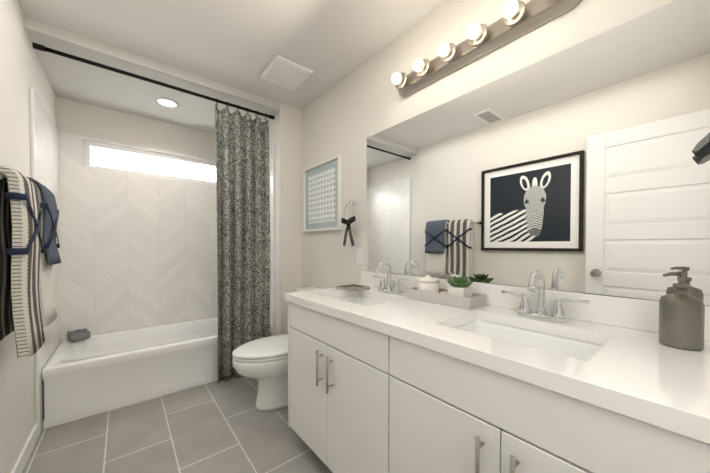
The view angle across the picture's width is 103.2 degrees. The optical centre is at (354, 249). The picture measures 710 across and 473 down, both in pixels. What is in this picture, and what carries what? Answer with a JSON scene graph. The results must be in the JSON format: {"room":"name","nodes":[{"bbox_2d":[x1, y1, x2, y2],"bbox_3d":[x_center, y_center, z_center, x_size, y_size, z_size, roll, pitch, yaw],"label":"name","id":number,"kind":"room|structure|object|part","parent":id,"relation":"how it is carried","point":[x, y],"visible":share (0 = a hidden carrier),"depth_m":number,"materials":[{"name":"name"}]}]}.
{"room":"bathroom","nodes":[
{"label":"bathroom","id":0,"kind":"room"},
{"bbox_2d":[0,0,55,472],"bbox_3d":[-1.317,-0.082,0.862,0.100,2.440,3.920,-1,1,-39],"label":"wall","id":1,"kind":"structure","parent":0,"point":[22,72],"depth_m":1.43,"materials":[{"name":"white paint"}]},
{"bbox_2d":[11,422,38,472],"bbox_3d":[-1.002,1.097,0.585,0.014,0.090,2.864,-1,1,-39],"label":"baseboard","id":2,"kind":"structure","parent":1,"relation":"attached to","point":[23,458],"depth_m":1.50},
{"bbox_2d":[0,165,61,359],"bbox_3d":[-1.436,0.038,1.219,0.164,0.731,0.684,-1,1,-39],"label":"towel rail","id":3,"kind":"object","parent":1,"relation":"attached to","point":[29,245],"visible":1,"depth_m":1.09,"materials":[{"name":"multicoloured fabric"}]},
{"bbox_2d":[28,177,61,326],"bbox_3d":[-1.536,0.012,1.343,0.161,0.681,0.292,-1,1,-39],"label":"towel","id":4,"kind":"object","parent":3,"relation":"hanging from","point":[50,256],"depth_m":1.31,"materials":[{"name":"fabric"}]},
{"bbox_2d":[30,87,39,434],"bbox_3d":[-1.918,0.080,1.688,0.016,2.090,0.025,-1,1,-39],"label":"trim","id":5,"kind":"structure","parent":1,"relation":"attached to","point":[33,176],"depth_m":1.68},
{"bbox_2d":[34,90,61,432],"bbox_3d":[-2.190,0.075,2.017,0.014,2.090,0.830,-1,1,-39],"label":"wall tile","id":6,"kind":"structure","parent":1,"relation":"attached to","point":[47,151],"depth_m":1.98,"materials":[{"name":"white tile"}]},
{"bbox_2d":[56,97,215,162],"bbox_3d":[-1.818,-1.145,2.906,1.740,0.375,0.100,-1,1,-39],"label":"wall","id":7,"kind":"structure","parent":0,"point":[81,119],"depth_m":2.62,"materials":[{"name":"white paint"}]},
{"bbox_2d":[58,131,215,161],"bbox_3d":[-1.865,-0.969,2.796,1.496,0.025,0.014,-1,1,-39],"label":"trim","id":8,"kind":"structure","parent":7,"relation":"attached to","point":[130,145],"depth_m":2.62,"materials":[{"name":"white tile"}]},
{"bbox_2d":[24,16,279,132],"bbox_3d":[-1.569,-1.293,2.430,1.524,0.065,0.950,-1,1,-39],"label":"ceiling","id":9,"kind":"structure","parent":0,"point":[74,80],"depth_m":2.15,"materials":[{"name":"white paint"}]},
{"bbox_2d":[32,42,274,383],"bbox_3d":[-1.325,-0.068,2.151,1.490,2.334,0.085,-1,1,-39],"label":"shower curtain","id":10,"kind":"object","parent":9,"relation":"hanging from","point":[243,203],"visible":0.94,"depth_m":2.42,"materials":[{"name":"grey fabric"}]},
{"bbox_3d":[-1.327,-1.217,2.137,1.490,0.033,0.034,-1,1,-39],"label":"rod","id":11,"kind":"part","parent":10,"relation":"part of","materials":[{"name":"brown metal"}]},
{"bbox_2d":[155,97,178,107],"bbox_3d":[-1.604,-1.255,2.408,0.176,0.010,0.176,-1,1,-39],"label":"recessed light","id":12,"kind":"object","parent":9,"relation":"in","point":[166,102],"visible":1,"depth_m":2.40,"materials":[{"name":"white plastic"}]},
{"bbox_2d":[22,376,332,472],"bbox_3d":[-0.606,1.179,1.464,1.940,0.100,3.920,-1,1,-39],"label":"floor","id":13,"kind":"structure","parent":0,"point":[223,426],"depth_m":1.67,"materials":[{"name":"tile"}]},
{"bbox_2d":[42,316,270,428],"bbox_3d":[-1.621,0.925,2.526,1.493,0.375,0.754,-1,1,-39],"label":"bathtub","id":14,"kind":"object","parent":13,"relation":"on","point":[95,374],"visible":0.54,"depth_m":2.11,"materials":[{"name":"ceramic"}]},
{"bbox_2d":[67,328,90,341],"bbox_3d":[-2.291,0.702,2.333,0.139,0.074,0.119,1,1,33],"label":"washcloth","id":15,"kind":"object","parent":14,"relation":"on","point":[77,335],"visible":1,"depth_m":2.31,"materials":[{"name":"grey fabric"}]},
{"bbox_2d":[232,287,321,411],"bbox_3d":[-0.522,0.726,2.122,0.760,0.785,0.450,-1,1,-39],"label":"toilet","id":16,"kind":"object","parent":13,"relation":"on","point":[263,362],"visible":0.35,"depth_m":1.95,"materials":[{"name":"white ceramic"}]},
{"bbox_3d":[-0.591,0.707,2.066,0.584,0.053,0.396,-1,1,-39],"label":"seat","id":17,"kind":"part","parent":16,"relation":"part of","materials":[{"name":"white plastic"}]},
{"bbox_3d":[-0.593,0.927,2.067,0.579,0.385,0.384,-1,1,-39],"label":"bowl","id":18,"kind":"part","parent":16,"relation":"part of","materials":[{"name":"white ceramic"}]},
{"bbox_3d":[-0.304,0.624,2.299,0.196,0.585,0.450,-1,1,-39],"label":"tank","id":19,"kind":"part","parent":16,"relation":"part of","materials":[{"name":"white ceramic"}]},
{"bbox_2d":[285,297,709,472],"bbox_3d":[0.405,0.717,1.104,0.622,0.834,1.830,-1,1,-39],"label":"bathroom vanity","id":20,"kind":"object","parent":13,"relation":"on","point":[389,372],"depth_m":0.84,"materials":[{"name":"paint"}]},
{"bbox_2d":[285,285,709,436],"bbox_3d":[0.413,0.279,1.105,0.600,0.040,1.852,-1,1,-39],"label":"countertop","id":21,"kind":"structure","parent":20,"relation":"on","point":[663,376],"depth_m":0.73,"materials":[{"name":"white stone"}]},
{"bbox_2d":[335,284,369,290],"bbox_3d":[-0.016,0.241,1.803,0.160,0.014,0.155,-1,1,-39],"label":"tray","id":22,"kind":"object","parent":21,"relation":"on","point":[353,287],"depth_m":1.79,"materials":[{"name":"wood"}]},
{"bbox_2d":[333,293,396,304],"bbox_3d":[0.033,0.357,1.557,0.370,0.154,0.480,-1,1,-39],"label":"sink","id":23,"kind":"object","parent":21,"relation":"in","point":[361,298],"depth_m":1.75,"materials":[{"name":"white ceramic"}]},
{"bbox_2d":[333,261,404,292],"bbox_3d":[0.076,0.157,1.730,0.211,0.184,0.382,-1,1,-39],"label":"faucet","id":24,"kind":"object","parent":21,"relation":"on","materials":[{"name":"silver metal"}]},
{"bbox_2d":[417,275,439,292],"bbox_3d":[0.376,0.186,1.454,0.116,0.117,0.116,-1,1,-39],"label":"jar","id":25,"kind":"object","parent":21,"relation":"on","point":[427,284],"depth_m":1.41,"materials":[{"name":"white ceramic"}]},
{"bbox_2d":[453,317,600,360],"bbox_3d":[0.541,0.366,0.938,0.370,0.154,0.480,-1,1,-39],"label":"sink","id":26,"kind":"object","parent":21,"relation":"in","point":[569,343],"depth_m":1.04,"materials":[{"name":"white ceramic"}]},
{"bbox_2d":[501,270,592,320],"bbox_3d":[0.678,0.167,1.048,0.146,0.184,0.290,-1,1,-39],"label":"faucet","id":27,"kind":"object","parent":21,"relation":"on","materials":[{"name":"silver metal"}]},
{"bbox_2d":[658,271,704,350],"bbox_3d":[0.893,0.161,0.772,0.083,0.205,0.082,-1,1,-39],"label":"soap dispenser","id":28,"kind":"object","parent":21,"relation":"on","point":[681,314],"depth_m":0.75,"materials":[{"name":"grey ceramic"}]},
{"bbox_2d":[17,0,444,109],"bbox_3d":[-0.606,-1.361,1.427,1.940,0.100,3.920,-1,1,-39],"label":"ceiling","id":29,"kind":"structure","parent":0,"point":[240,44],"depth_m":1.70,"materials":[{"name":"white paint"}]},
{"bbox_2d":[260,55,312,89],"bbox_3d":[-0.512,-1.308,2.100,0.280,0.026,0.310,-1,1,-39],"label":"exhaust fan","id":30,"kind":"object","parent":29,"relation":"attached to","point":[285,72],"visible":1,"depth_m":2.07,"materials":[{"name":"white plastic"}]},
{"bbox_2d":[269,103,301,334],"bbox_3d":[-0.896,-0.114,2.999,0.216,2.440,0.950,-1,1,-39],"label":"wall","id":31,"kind":"structure","parent":0,"point":[285,132],"depth_m":2.62,"materials":[{"name":"white paint"}]},
{"bbox_2d":[269,145,274,335],"bbox_3d":[-1.023,0.061,2.975,0.014,2.090,0.830,-1,1,-39],"label":"wall tile","id":32,"kind":"structure","parent":31,"relation":"attached to","point":[272,230],"depth_m":2.67,"materials":[{"name":"white tile"}]},
{"bbox_2d":[301,0,708,305],"bbox_3d":[0.105,-0.100,2.029,0.100,2.440,3.920,-1,1,-39],"label":"wall","id":33,"kind":"structure","parent":0,"point":[348,115],"depth_m":1.78,"materials":[{"name":"white paint"}]},
{"bbox_2d":[308,167,334,223],"bbox_3d":[-0.291,-0.451,2.404,0.001,0.430,0.420,-1,1,-39],"label":"print","id":34,"kind":"object","parent":33,"relation":"attached to","point":[321,183],"depth_m":2.39},
{"bbox_2d":[303,154,341,231],"bbox_3d":[-0.293,-0.450,2.403,0.030,0.580,0.570,-1,1,-39],"label":"frame","id":35,"kind":"object","parent":33,"relation":"attached to","point":[322,195],"visible":1,"depth_m":2.37,"materials":[{"name":"white wood"}]},
{"bbox_2d":[341,199,355,245],"bbox_3d":[-0.034,-0.198,2.056,0.076,0.349,0.171,-1,1,-39],"label":"towel ring","id":36,"kind":"object","parent":33,"relation":"attached to","point":[349,221],"visible":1,"depth_m":2.04,"materials":[{"name":"silver metal"}]},
{"bbox_2d":[356,249,362,264],"bbox_3d":[0.034,0.050,2.031,0.006,0.114,0.070,-1,1,-39],"label":"electrical outlet plate","id":37,"kind":"object","parent":33,"relation":"attached to","point":[359,256],"visible":1,"depth_m":2.03,"materials":[{"name":"white plastic"}]},
{"bbox_2d":[392,0,581,96],"bbox_3d":[0.509,-0.970,1.332,0.139,0.116,0.910,-1,1,-39],"label":"sconce","id":38,"kind":"object","parent":33,"relation":"attached to","point":[519,19],"visible":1,"depth_m":1.26,"materials":[{"name":"silver metal"}]},
{"bbox_2d":[361,270,709,340],"bbox_3d":[0.637,0.206,1.288,0.020,0.100,1.852,-1,1,-39],"label":"backsplash","id":39,"kind":"structure","parent":33,"relation":"attached to","point":[679,318],"depth_m":0.98,"materials":[{"name":"white stone"}]},
{"bbox_2d":[367,0,709,305],"bbox_3d":[0.573,-0.308,1.369,0.006,0.923,1.540,-1,1,-39],"label":"mirror","id":40,"kind":"object","parent":33,"relation":"attached to","point":[581,167],"visible":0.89,"depth_m":1.07,"materials":[{"name":"clear glass"}]},
{"bbox_2d":[691,132,709,157],"bbox_3d":[1.049,-0.319,0.738,0.071,0.342,0.213,-1,1,-39],"label":"ribbon","id":41,"kind":"object","parent":33,"relation":"attached to","point":[701,149],"visible":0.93,"depth_m":0.79,"materials":[{"name":"fabric"}]},
{"bbox_3d":[-1.818,0.202,2.926,1.740,1.810,0.100,-1,1,-39],"label":"wall","id":42,"kind":"structure","parent":0,"visible":0},
{"bbox_2d":[59,166,217,339],"bbox_3d":[-1.865,0.053,2.812,1.496,1.510,0.014,-1,1,-39],"label":"wall tile","id":43,"kind":"structure","parent":42,"relation":"attached to","point":[136,251],"depth_m":2.63,"materials":[{"name":"white tile"}]},
{"bbox_2d":[83,140,215,184],"bbox_3d":[-1.887,-0.829,2.829,1.210,0.255,0.060,-1,1,-39],"label":"window","id":44,"kind":"structure","parent":42,"relation":"in","point":[98,156],"depth_m":2.72,"materials":[{"name":"white glass"}]},
{"bbox_3d":[-2.429,-0.823,2.410,0.160,0.255,0.100,-1,1,-39],"label":"wall","id":45,"kind":"structure","parent":0,"visible":0},
{"bbox_2d":[58,135,83,168],"bbox_3d":[-2.387,-0.823,2.370,0.146,0.255,0.014,-1,1,-39],"label":"wall tile","id":46,"kind":"structure","parent":45,"relation":"attached to","point":[70,151],"depth_m":2.37,"materials":[{"name":"white tile"}]}
]}

